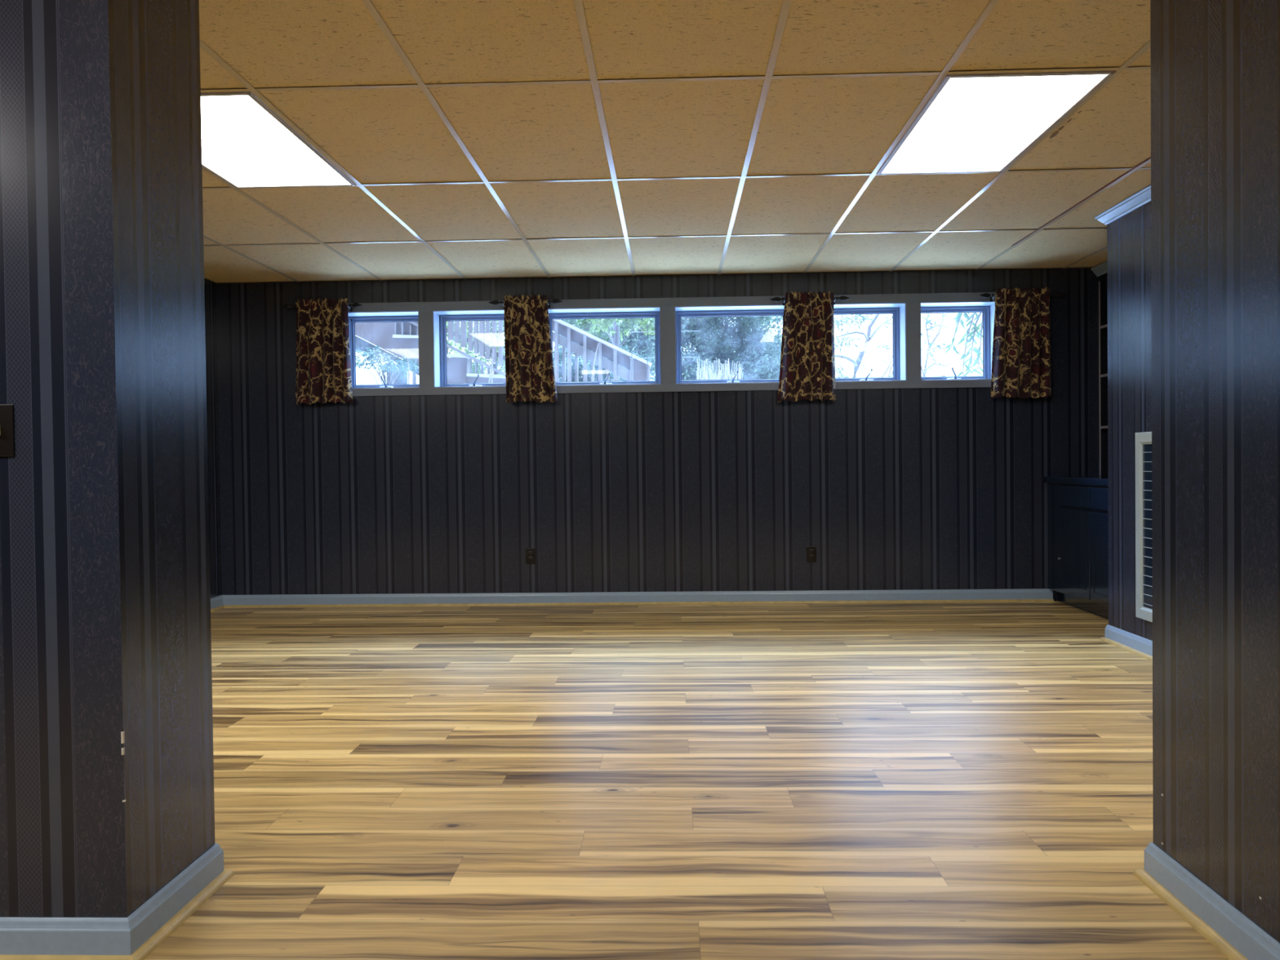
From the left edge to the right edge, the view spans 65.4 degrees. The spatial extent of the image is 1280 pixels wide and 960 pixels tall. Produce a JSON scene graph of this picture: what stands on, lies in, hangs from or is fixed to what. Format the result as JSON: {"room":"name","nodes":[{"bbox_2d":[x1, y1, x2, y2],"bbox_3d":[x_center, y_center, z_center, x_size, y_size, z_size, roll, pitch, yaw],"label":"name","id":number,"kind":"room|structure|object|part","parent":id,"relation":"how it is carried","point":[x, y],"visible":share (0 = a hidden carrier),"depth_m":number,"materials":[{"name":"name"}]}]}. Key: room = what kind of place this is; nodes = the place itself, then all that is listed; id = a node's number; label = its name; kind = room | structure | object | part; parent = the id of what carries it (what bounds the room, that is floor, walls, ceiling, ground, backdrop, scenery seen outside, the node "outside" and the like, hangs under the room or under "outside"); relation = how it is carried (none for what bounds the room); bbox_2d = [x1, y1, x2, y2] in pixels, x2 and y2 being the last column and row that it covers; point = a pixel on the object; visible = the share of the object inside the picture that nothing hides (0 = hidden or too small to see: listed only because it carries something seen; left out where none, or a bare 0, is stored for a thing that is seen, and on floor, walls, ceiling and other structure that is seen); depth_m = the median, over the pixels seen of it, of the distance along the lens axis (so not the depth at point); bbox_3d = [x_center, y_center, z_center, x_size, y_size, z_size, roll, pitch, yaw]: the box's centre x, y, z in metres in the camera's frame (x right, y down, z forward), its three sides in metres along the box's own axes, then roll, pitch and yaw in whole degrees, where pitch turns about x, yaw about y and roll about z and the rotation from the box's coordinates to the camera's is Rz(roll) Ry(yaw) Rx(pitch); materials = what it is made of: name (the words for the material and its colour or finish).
{"room":"basement room","nodes":[
{"label":"basement room","id":0,"kind":"room"},
{"bbox_2d":[0,0,214,917],"bbox_3d":[-2.600,-0.206,2.301,3.058,2.635,0.402,-1,1,2],"label":"wall","id":1,"kind":"structure","parent":0,"point":[107,761],"depth_m":2.07,"materials":[{"name":"wood"}]},
{"bbox_2d":[0,404,14,456],"bbox_3d":[-1.324,-0.102,2.053,0.063,0.108,0.018,-1,1,2],"label":"light switch","id":2,"kind":"object","parent":1,"relation":"attached to","point":[6,411],"visible":1,"depth_m":2.06,"materials":[{"name":"metal"}]},
{"bbox_2d":[0,843,235,959],"bbox_3d":[-2.570,0.967,2.321,3.090,0.089,0.467,-1,1,2],"label":"baseboard","id":3,"kind":"structure","parent":1,"relation":"attached to","point":[135,936],"depth_m":2.07,"materials":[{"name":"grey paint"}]},
{"bbox_2d":[204,279,222,598],"bbox_3d":[-3.256,-0.242,4.909,0.200,2.635,4.770,-1,1,2],"label":"wall","id":4,"kind":"structure","parent":0,"point":[210,288],"depth_m":7.20,"materials":[{"name":"wood"}]},
{"bbox_2d":[210,595,224,612],"bbox_3d":[-3.125,0.929,4.925,0.033,0.089,4.770,-1,1,2],"label":"baseboard","id":5,"kind":"structure","parent":4,"relation":"attached to","point":[216,602],"depth_m":7.19,"materials":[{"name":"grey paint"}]},
{"bbox_3d":[-3.117,0.965,4.926,0.019,0.017,4.770,-1,1,2],"label":"shoe molding","id":6,"kind":"part","parent":5,"relation":"part of","materials":[{"name":"brown wood"}]},
{"bbox_2d":[216,267,1099,600],"bbox_3d":[0.278,-0.325,7.305,7.110,2.635,0.250,-1,1,2],"label":"wall","id":7,"kind":"structure","parent":0,"point":[932,488],"depth_m":7.19,"materials":[{"name":"wood"}]},
{"bbox_2d":[280,302,362,311],"bbox_3d":[-2.285,-1.243,7.191,0.594,0.052,0.074,-1,1,2],"label":"curtain rod","id":8,"kind":"object","parent":7,"relation":"attached to","point":[355,304],"visible":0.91,"depth_m":7.16,"materials":[{"name":"metal"}]},
{"bbox_2d":[295,297,352,404],"bbox_3d":[-2.283,-0.923,7.158,0.416,0.760,0.063,-1,1,2],"label":"curtain","id":9,"kind":"object","parent":8,"relation":"hanging from","point":[323,366],"visible":1,"depth_m":7.15,"materials":[{"name":"brown fabric"}]},
{"bbox_2d":[347,311,419,388],"bbox_3d":[-1.885,-0.945,7.351,0.580,0.552,0.247,-1,1,2],"label":"window","id":10,"kind":"structure","parent":7,"relation":"in","point":[408,316],"depth_m":7.42,"materials":[{"name":"paint"}]},
{"bbox_3d":[-1.880,-0.722,7.330,0.047,0.084,0.025,-1,1,-39],"label":"crank handle","id":11,"kind":"part","parent":10,"relation":"part of","materials":[{"name":"metal"}]},
{"bbox_2d":[432,309,506,386],"bbox_3d":[-1.201,-0.952,7.329,0.577,0.552,0.247,-1,1,2],"label":"window","id":12,"kind":"structure","parent":7,"relation":"in","point":[440,317],"depth_m":7.39,"materials":[{"name":"paint"}]},
{"bbox_2d":[488,298,562,307],"bbox_3d":[-0.816,-1.262,7.143,0.531,0.052,0.074,-1,1,2],"label":"curtain rod","id":13,"kind":"object","parent":7,"relation":"attached to","point":[554,301],"visible":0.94,"depth_m":7.11,"materials":[{"name":"metal"}]},
{"bbox_2d":[503,293,557,402],"bbox_3d":[-0.779,-0.936,7.111,0.375,0.771,0.064,-1,1,2],"label":"curtain","id":14,"kind":"object","parent":13,"relation":"hanging from","point":[530,375],"visible":1,"depth_m":7.11,"materials":[{"name":"brown fabric"}]},
{"bbox_2d":[525,548,535,564],"bbox_3d":[-0.793,0.552,7.225,0.070,0.114,0.009,-1,1,2],"label":"wall outlet","id":15,"kind":"object","parent":7,"relation":"attached to","point":[530,553],"visible":1,"depth_m":7.22,"materials":[{"name":"plastic"}]},
{"bbox_2d":[528,556,533,560],"bbox_3d":[-0.793,0.572,7.223,0.034,0.028,0.005,-1,1,2],"label":"socket","id":16,"kind":"object","parent":15,"relation":"attached to","point":[530,558],"depth_m":7.22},
{"bbox_2d":[548,306,661,385],"bbox_3d":[-0.272,-0.963,7.298,0.849,0.552,0.247,-1,1,2],"label":"window","id":17,"kind":"structure","parent":7,"relation":"in","point":[649,312],"depth_m":7.36,"materials":[{"name":"paint"}]},
{"bbox_2d":[222,588,1053,608],"bbox_3d":[-0.062,0.854,7.195,6.010,0.089,0.033,-1,1,2],"label":"baseboard","id":18,"kind":"structure","parent":7,"relation":"attached to","point":[1017,595],"depth_m":7.19,"materials":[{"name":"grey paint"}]},
{"bbox_3d":[-0.062,0.890,7.188,6.010,0.017,0.019,-1,1,2],"label":"shoe molding","id":19,"kind":"part","parent":18,"relation":"part of","materials":[{"name":"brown wood"}]},
{"bbox_2d":[204,267,1088,284],"bbox_3d":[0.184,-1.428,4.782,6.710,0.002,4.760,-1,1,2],"label":"trim","id":20,"kind":"structure","parent":7,"relation":"attached to","point":[1048,268],"depth_m":7.15,"materials":[{"name":"paint"}]},
{"bbox_2d":[346,292,995,396],"bbox_3d":[0.186,-0.970,7.162,4.930,0.673,0.018,-1,1,2],"label":"trim","id":21,"kind":"structure","parent":7,"relation":"attached to","point":[913,302],"depth_m":7.15,"materials":[{"name":"paint"}]},
{"bbox_2d":[675,305,784,383],"bbox_3d":[0.677,-0.974,7.268,0.839,0.552,0.247,-1,1,2],"label":"window","id":22,"kind":"structure","parent":7,"relation":"in","point":[745,310],"depth_m":7.33,"materials":[{"name":"paint"}]},
{"bbox_2d":[770,295,849,305],"bbox_3d":[1.202,-1.272,7.078,0.562,0.052,0.074,-1,1,2],"label":"curtain rod","id":23,"kind":"object","parent":7,"relation":"attached to","point":[841,298],"visible":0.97,"depth_m":7.05,"materials":[{"name":"metal"}]},
{"bbox_2d":[777,290,835,402],"bbox_3d":[1.177,-0.942,7.050,0.412,0.779,0.064,-1,1,2],"label":"curtain","id":24,"kind":"object","parent":23,"relation":"hanging from","point":[807,357],"visible":1,"depth_m":7.04,"materials":[{"name":"brown fabric"}]},
{"bbox_2d":[806,546,816,562],"bbox_3d":[1.231,0.534,7.160,0.070,0.114,0.009,-1,1,2],"label":"wall outlet","id":25,"kind":"object","parent":7,"relation":"attached to","point":[811,550],"visible":1,"depth_m":7.16,"materials":[{"name":"plastic"}]},
{"bbox_2d":[808,549,813,553],"bbox_3d":[1.230,0.514,7.157,0.034,0.028,0.005,-1,1,2],"label":"socket","id":26,"kind":"object","parent":25,"relation":"attached to","point":[811,551],"depth_m":7.16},
{"bbox_2d":[808,555,813,559],"bbox_3d":[1.231,0.554,7.158,0.034,0.028,0.005,-1,1,2],"label":"socket","id":27,"kind":"object","parent":25,"relation":"attached to","point":[811,557],"depth_m":7.16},
{"bbox_2d":[833,302,906,381],"bbox_3d":[1.614,-0.984,7.237,0.569,0.552,0.247,-1,1,2],"label":"window","id":28,"kind":"structure","parent":7,"relation":"in","point":[897,310],"depth_m":7.28,"materials":[{"name":"paint"}]},
{"bbox_3d":[1.654,-0.762,7.214,0.055,0.084,0.026,0,1,34],"label":"crank handle","id":29,"kind":"part","parent":28,"relation":"part of","materials":[{"name":"metal"}]},
{"bbox_2d":[920,301,995,380],"bbox_3d":[2.278,-0.992,7.216,0.551,0.552,0.247,-1,1,2],"label":"window","id":30,"kind":"structure","parent":7,"relation":"in","point":[987,308],"depth_m":7.27,"materials":[{"name":"paint"}]},
{"bbox_3d":[2.271,-0.769,7.195,0.047,0.084,0.025,-1,1,-39],"label":"crank handle","id":31,"kind":"part","parent":30,"relation":"part of","materials":[{"name":"metal"}]},
{"bbox_2d":[979,292,1066,302],"bbox_3d":[2.689,-1.291,7.030,0.606,0.052,0.074,-1,1,2],"label":"curtain rod","id":32,"kind":"object","parent":7,"relation":"attached to","point":[1057,294],"visible":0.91,"depth_m":7.00,"materials":[{"name":"metal"}]},
{"bbox_2d":[991,287,1051,398],"bbox_3d":[2.683,-0.962,7.002,0.418,0.778,0.062,-1,1,2],"label":"curtain","id":33,"kind":"object","parent":32,"relation":"hanging from","point":[1021,366],"visible":1,"depth_m":6.99,"materials":[{"name":"brown fabric"}]},
{"bbox_2d":[1090,261,1106,276],"bbox_3d":[3.195,-1.457,6.311,0.048,0.060,1.510,-1,1,2],"label":"trim","id":34,"kind":"structure","parent":7,"relation":"attached to","point":[1100,269],"depth_m":6.96,"materials":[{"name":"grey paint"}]},
{"bbox_2d":[199,0,1151,284],"bbox_3d":[-0.480,-1.382,1.692,8.038,0.032,10.997,-1,1,2],"label":"ceiling","id":35,"kind":"structure","parent":0,"point":[476,139],"depth_m":4.10,"materials":[{"name":"tile"}]},
{"bbox_2d":[200,91,356,188],"bbox_3d":[-1.665,-1.442,4.169,0.586,0.109,1.195,-1,1,2],"label":"ceiling light","id":36,"kind":"object","parent":35,"relation":"attached to","point":[246,144],"visible":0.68,"depth_m":4.21,"materials":[{"name":"glowing white plastic diffuser"},{"name":"painted metal"}]},
{"bbox_2d":[876,70,1115,174],"bbox_3d":[1.382,-1.476,4.070,0.586,0.109,1.195,-1,1,2],"label":"ceiling light","id":37,"kind":"object","parent":35,"relation":"attached to","point":[980,122],"visible":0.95,"depth_m":3.94,"materials":[{"name":"translucent plastic diffuser"},{"name":"painted metal"}]},
{"bbox_2d":[143,600,1229,959],"bbox_3d":[-0.326,0.989,2.088,9.933,0.001,10.282,-1,1,2],"label":"floor","id":38,"kind":"structure","parent":0,"point":[908,780],"depth_m":3.15,"materials":[{"name":"laminate"}]},
{"bbox_2d":[1048,483,1108,618],"bbox_3d":[3.231,0.452,6.320,0.759,0.845,1.554,-1,1,2],"label":"base cabinet","id":39,"kind":"object","parent":38,"relation":"on","point":[1078,514],"visible":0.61,"depth_m":6.54,"materials":[{"name":"blue paint"}]},
{"bbox_3d":[2.874,0.483,6.612,0.003,0.452,0.390,-1,1,2],"label":"door molding","id":40,"kind":"part","parent":39,"relation":"part of","materials":[{"name":"blue paint"}]},
{"bbox_3d":[2.880,0.110,6.606,0.018,0.137,0.500,-1,1,2],"label":"drawer","id":41,"kind":"part","parent":39,"relation":"part of","materials":[{"name":"blue paint"}]},
{"bbox_3d":[2.884,0.483,6.612,0.018,0.562,0.500,-1,1,2],"label":"door","id":42,"kind":"part","parent":39,"relation":"part of","materials":[{"name":"blue paint"}]},
{"bbox_2d":[1043,475,1107,486],"bbox_3d":[3.227,0.007,6.313,0.757,0.044,1.554,-1,1,2],"label":"countertop","id":43,"kind":"structure","parent":39,"relation":"on","point":[1078,480],"depth_m":6.58,"materials":[{"name":"blue paint"}]},
{"bbox_2d":[1098,272,1107,475],"bbox_3d":[3.415,-0.726,6.294,0.364,1.413,1.554,-1,1,2],"label":"bookcase","id":44,"kind":"object","parent":43,"relation":"on","point":[1103,299],"visible":0.16,"depth_m":7.06,"materials":[{"name":"blue paint"}]},
{"bbox_3d":[3.398,-1.415,6.282,0.342,0.035,1.512,-1,1,2],"label":"rail","id":45,"kind":"part","parent":44,"relation":"part of","materials":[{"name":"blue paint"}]},
{"bbox_3d":[2.863,0.119,6.093,0.018,0.137,0.498,-1,1,2],"label":"drawer","id":46,"kind":"part","parent":39,"relation":"part of","materials":[{"name":"blue paint"}]},
{"bbox_3d":[2.868,0.492,6.099,0.018,0.562,0.498,-1,1,2],"label":"door","id":47,"kind":"part","parent":39,"relation":"part of","materials":[{"name":"blue paint"}]},
{"bbox_3d":[2.857,0.492,6.100,0.003,0.452,0.388,-1,1,2],"label":"door molding","id":48,"kind":"part","parent":39,"relation":"part of","materials":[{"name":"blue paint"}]},
{"bbox_2d":[1106,200,1152,640],"bbox_3d":[3.135,-0.301,3.921,1.180,2.635,3.190,-1,1,2],"label":"wall","id":49,"kind":"structure","parent":0,"point":[1129,236],"depth_m":5.30,"materials":[{"name":"wood"}]},
{"bbox_2d":[1094,184,1151,225],"bbox_3d":[2.999,-1.417,3.931,1.028,0.055,3.238,-1,1,2],"label":"trim","id":50,"kind":"structure","parent":49,"relation":"attached to","point":[1141,197],"depth_m":5.22,"materials":[{"name":"blue paint"}]},
{"bbox_2d":[1100,624,1152,661],"bbox_3d":[2.704,0.876,3.973,0.354,0.089,3.224,-1,1,2],"label":"baseboard","id":51,"kind":"structure","parent":49,"relation":"attached to","point":[1141,646],"depth_m":5.27,"materials":[{"name":"blue paint"}]},
{"bbox_3d":[2.704,0.912,3.973,0.354,0.017,3.224,-1,1,2],"label":"shoe molding","id":52,"kind":"part","parent":51,"relation":"part of","materials":[{"name":"brown wood"}]},
{"bbox_2d":[1135,431,1152,622],"bbox_3d":[2.571,0.240,4.806,0.016,0.959,0.762,-1,1,2],"label":"air vent","id":53,"kind":"object","parent":49,"relation":"in","point":[1144,594],"visible":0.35,"depth_m":5.12,"materials":[{"name":"white metal"}]},
{"bbox_2d":[1150,0,1279,942],"bbox_3d":[2.360,-0.219,-0.415,2.451,2.635,5.530,-1,1,2],"label":"wall","id":54,"kind":"structure","parent":0,"point":[1215,64],"depth_m":2.10,"materials":[{"name":"wood"}]},
{"bbox_2d":[1133,842,1279,959],"bbox_3d":[1.768,0.961,-0.359,1.304,0.089,5.564,-1,1,2],"label":"baseboard","id":55,"kind":"structure","parent":54,"relation":"attached to","point":[1225,927],"depth_m":2.14,"materials":[{"name":"blue paint"}]},
{"bbox_3d":[1.769,0.997,-0.358,1.304,0.017,5.564,-1,1,2],"label":"shoe molding","id":56,"kind":"part","parent":55,"relation":"part of","materials":[{"name":"brown wood"}]},
{"label":"outside","id":57,"kind":"structure","parent":0,"visible":0},
{"bbox_3d":[1.083,-0.894,33.692,80.000,0.260,52.560,-1,1,2],"label":"ground","id":58,"kind":"structure","parent":57,"visible":0},
{"bbox_2d":[355,345,418,384],"bbox_3d":[-2.296,-0.899,9.153,0.558,0.663,1.232,-1,1,2],"label":"leafy shrub","id":59,"kind":"object","parent":58,"relation":"on","point":[388,368],"visible":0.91,"depth_m":8.92,"materials":[{"name":"green plant"}]},
{"bbox_2d":[390,365,408,384],"bbox_3d":[-2.418,-0.867,9.970,0.210,0.572,0.200,-1,1,2],"label":"trunk","id":60,"kind":"object","parent":58,"relation":"on","point":[404,380],"visible":0.16,"depth_m":9.89,"materials":[{"name":"wood"}]},
{"bbox_2d":[404,351,409,383],"bbox_3d":[-2.066,-0.853,8.858,0.039,0.573,0.012,-1,1,2],"label":"dry stalk","id":61,"kind":"object","parent":58,"relation":"on","point":[405,352],"visible":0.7,"depth_m":8.85,"materials":[{"name":"beige plant"}]},
{"bbox_2d":[412,372,416,383],"bbox_3d":[-3.190,-1.628,14.097,0.580,1.974,1.139,-1,1,2],"label":"leafy tree","id":62,"kind":"object","parent":58,"relation":"on","point":[414,375],"visible":0.02,"depth_m":14.07,"materials":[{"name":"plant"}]},
{"bbox_2d":[355,320,506,383],"bbox_3d":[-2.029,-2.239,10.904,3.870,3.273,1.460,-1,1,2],"label":"house","id":63,"kind":"structure","parent":58,"relation":"on","point":[393,338],"depth_m":10.27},
{"bbox_3d":[-3.084,-2.323,10.326,1.800,2.407,0.120,-1,1,2],"label":"panel","id":64,"kind":"part","parent":63,"relation":"part of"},
{"bbox_3d":[-2.252,-1.572,10.262,0.425,0.240,0.140,-1,1,2],"label":"handrail","id":65,"kind":"part","parent":63,"relation":"part of","materials":[{"name":"white wood"}]},
{"bbox_3d":[-1.626,-1.204,10.248,0.892,0.488,0.140,-1,1,2],"label":"handrail","id":66,"kind":"part","parent":63,"relation":"part of","materials":[{"name":"grey wood"}]},
{"bbox_3d":[-1.694,-0.943,10.305,1.004,0.694,0.120,-1,1,2],"label":"panel","id":67,"kind":"part","parent":63,"relation":"part of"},
{"bbox_2d":[488,348,493,382],"bbox_3d":[-1.321,-0.860,8.733,0.097,0.575,0.012,-1,1,2],"label":"stake","id":68,"kind":"object","parent":58,"relation":"on","point":[493,348],"visible":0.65,"depth_m":8.72,"materials":[{"name":"grey wood"}]},
{"bbox_2d":[491,355,493,382],"bbox_3d":[-1.335,-0.848,8.984,0.030,0.541,0.012,-1,1,2],"label":"stake","id":69,"kind":"object","parent":58,"relation":"on","point":[491,356],"visible":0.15,"depth_m":8.98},
{"bbox_2d":[446,320,553,374],"bbox_3d":[-2.020,-1.702,13.946,1.816,2.100,1.652,-1,1,2],"label":"stair railing","id":70,"kind":"object","parent":58,"relation":"on","point":[451,343],"visible":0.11,"depth_m":13.82,"materials":[{"name":"white wood"}]},
{"bbox_2d":[591,342,599,381],"bbox_3d":[-0.401,-0.881,8.603,0.098,0.599,0.012,-1,1,2],"label":"stake","id":71,"kind":"object","parent":58,"relation":"on","point":[597,343],"visible":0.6,"depth_m":8.60,"materials":[{"name":"grey wood"}]},
{"bbox_2d":[552,319,651,382],"bbox_3d":[-0.507,-1.153,9.633,1.232,1.110,0.200,-1,1,2],"label":"stair railing","id":72,"kind":"object","parent":58,"relation":"on","point":[637,367],"visible":0.51,"depth_m":9.62,"materials":[{"name":"white wood"}]},
{"bbox_3d":[-0.806,-1.062,9.644,0.043,0.936,0.100,-1,1,2],"label":"post","id":73,"kind":"part","parent":72,"relation":"part of","materials":[{"name":"white wood"}]},
{"bbox_3d":[-0.683,-1.034,9.640,0.042,0.877,0.100,-1,1,2],"label":"post","id":74,"kind":"part","parent":72,"relation":"part of","materials":[{"name":"white wood"}]},
{"bbox_3d":[-0.530,-0.998,9.636,0.041,0.802,0.100,-1,1,2],"label":"post","id":75,"kind":"part","parent":72,"relation":"part of","materials":[{"name":"grey wood"}]},
{"bbox_3d":[-0.598,-1.256,9.659,1.048,0.652,0.050,-1,1,2],"label":"rail","id":76,"kind":"part","parent":72,"relation":"part of","materials":[{"name":"white wood"}]},
{"bbox_3d":[-0.599,-1.368,9.667,1.051,0.637,0.030,-1,1,2],"label":"infill panel","id":77,"kind":"part","parent":72,"relation":"part of","materials":[{"name":"white wood"}]},
{"bbox_3d":[-0.382,-0.964,9.632,0.040,0.730,0.100,-1,1,2],"label":"post","id":78,"kind":"part","parent":72,"relation":"part of","materials":[{"name":"grey wood"}]},
{"bbox_3d":[-0.237,-0.930,9.628,0.039,0.659,0.100,-1,1,2],"label":"post","id":79,"kind":"part","parent":72,"relation":"part of","materials":[{"name":"grey wood"}]},
{"bbox_3d":[-0.076,-0.892,9.623,0.038,0.580,0.100,-1,1,2],"label":"post","id":80,"kind":"part","parent":72,"relation":"part of","materials":[{"name":"grey wood"}]},
{"bbox_3d":[0.004,-0.886,9.651,0.134,0.563,0.120,-1,1,2],"label":"panel","id":81,"kind":"part","parent":72,"relation":"part of","materials":[{"name":"grey wood"}]},
{"bbox_3d":[0.079,-0.856,9.619,0.036,0.504,0.100,-1,1,2],"label":"post","id":82,"kind":"part","parent":72,"relation":"part of","materials":[{"name":"grey wood"}]},
{"bbox_2d":[552,344,655,382],"bbox_3d":[-0.565,-1.161,12.422,1.512,1.129,1.563,-1,1,-1],"label":"hedge","id":83,"kind":"object","parent":58,"relation":"on","point":[580,357],"visible":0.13,"depth_m":12.21,"materials":[{"name":"green plant"}]},
{"bbox_2d":[559,317,655,380],"bbox_3d":[-0.434,-5.035,18.059,2.806,8.587,2.338,-1,1,2],"label":"evergreen tree","id":84,"kind":"object","parent":58,"relation":"on","point":[638,340],"visible":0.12,"depth_m":17.56,"materials":[{"name":"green plant"}]},
{"bbox_2d":[572,317,654,381],"bbox_3d":[-0.299,-1.423,11.121,1.169,1.596,1.478,-1,1,2],"label":"leafy tree","id":85,"kind":"object","parent":58,"relation":"on","point":[615,324],"visible":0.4,"depth_m":11.11,"materials":[{"name":"green plant"}]},
{"bbox_2d":[649,315,782,380],"bbox_3d":[1.246,-4.162,14.618,2.632,6.977,2.294,-1,1,2],"label":"evergreen tree","id":86,"kind":"object","parent":58,"relation":"on","point":[753,350],"visible":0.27,"depth_m":14.28,"materials":[{"name":"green plant"}]},
{"bbox_2d":[695,357,742,379],"bbox_3d":[0.712,-0.856,8.970,0.428,0.515,0.399,-1,1,2],"label":"ornamental grass","id":87,"kind":"object","parent":58,"relation":"on","point":[713,376],"depth_m":8.93,"materials":[{"name":"plant"}]},
{"bbox_2d":[629,315,842,380],"bbox_3d":[0.879,-1.240,9.156,1.954,1.266,0.007,-1,1,2],"label":"wire fence","id":88,"kind":"object","parent":58,"relation":"on","point":[647,331],"visible":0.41,"depth_m":9.16,"materials":[{"name":"metal"}]},
{"bbox_2d":[833,314,893,377],"bbox_3d":[2.861,-1.544,13.024,1.232,1.708,0.760,-1,1,2],"label":"bare tree","id":89,"kind":"object","parent":58,"relation":"on","point":[856,364],"visible":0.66,"depth_m":12.96,"materials":[{"name":"grey plant"}]},
{"bbox_2d":[920,313,951,376],"bbox_3d":[4.141,-1.639,13.964,0.509,1.829,0.743,0,1,18],"label":"bare tree","id":90,"kind":"object","parent":58,"relation":"on","point":[930,344],"visible":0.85,"depth_m":13.93,"materials":[{"name":"grey plant"}]},
{"bbox_2d":[944,312,982,376],"bbox_3d":[3.643,-1.505,10.357,0.976,1.696,0.285,-1,1,2],"label":"leafy tree","id":91,"kind":"object","parent":58,"relation":"on","point":[957,317],"visible":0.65,"depth_m":10.36,"materials":[{"name":"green plant"}]}
]}

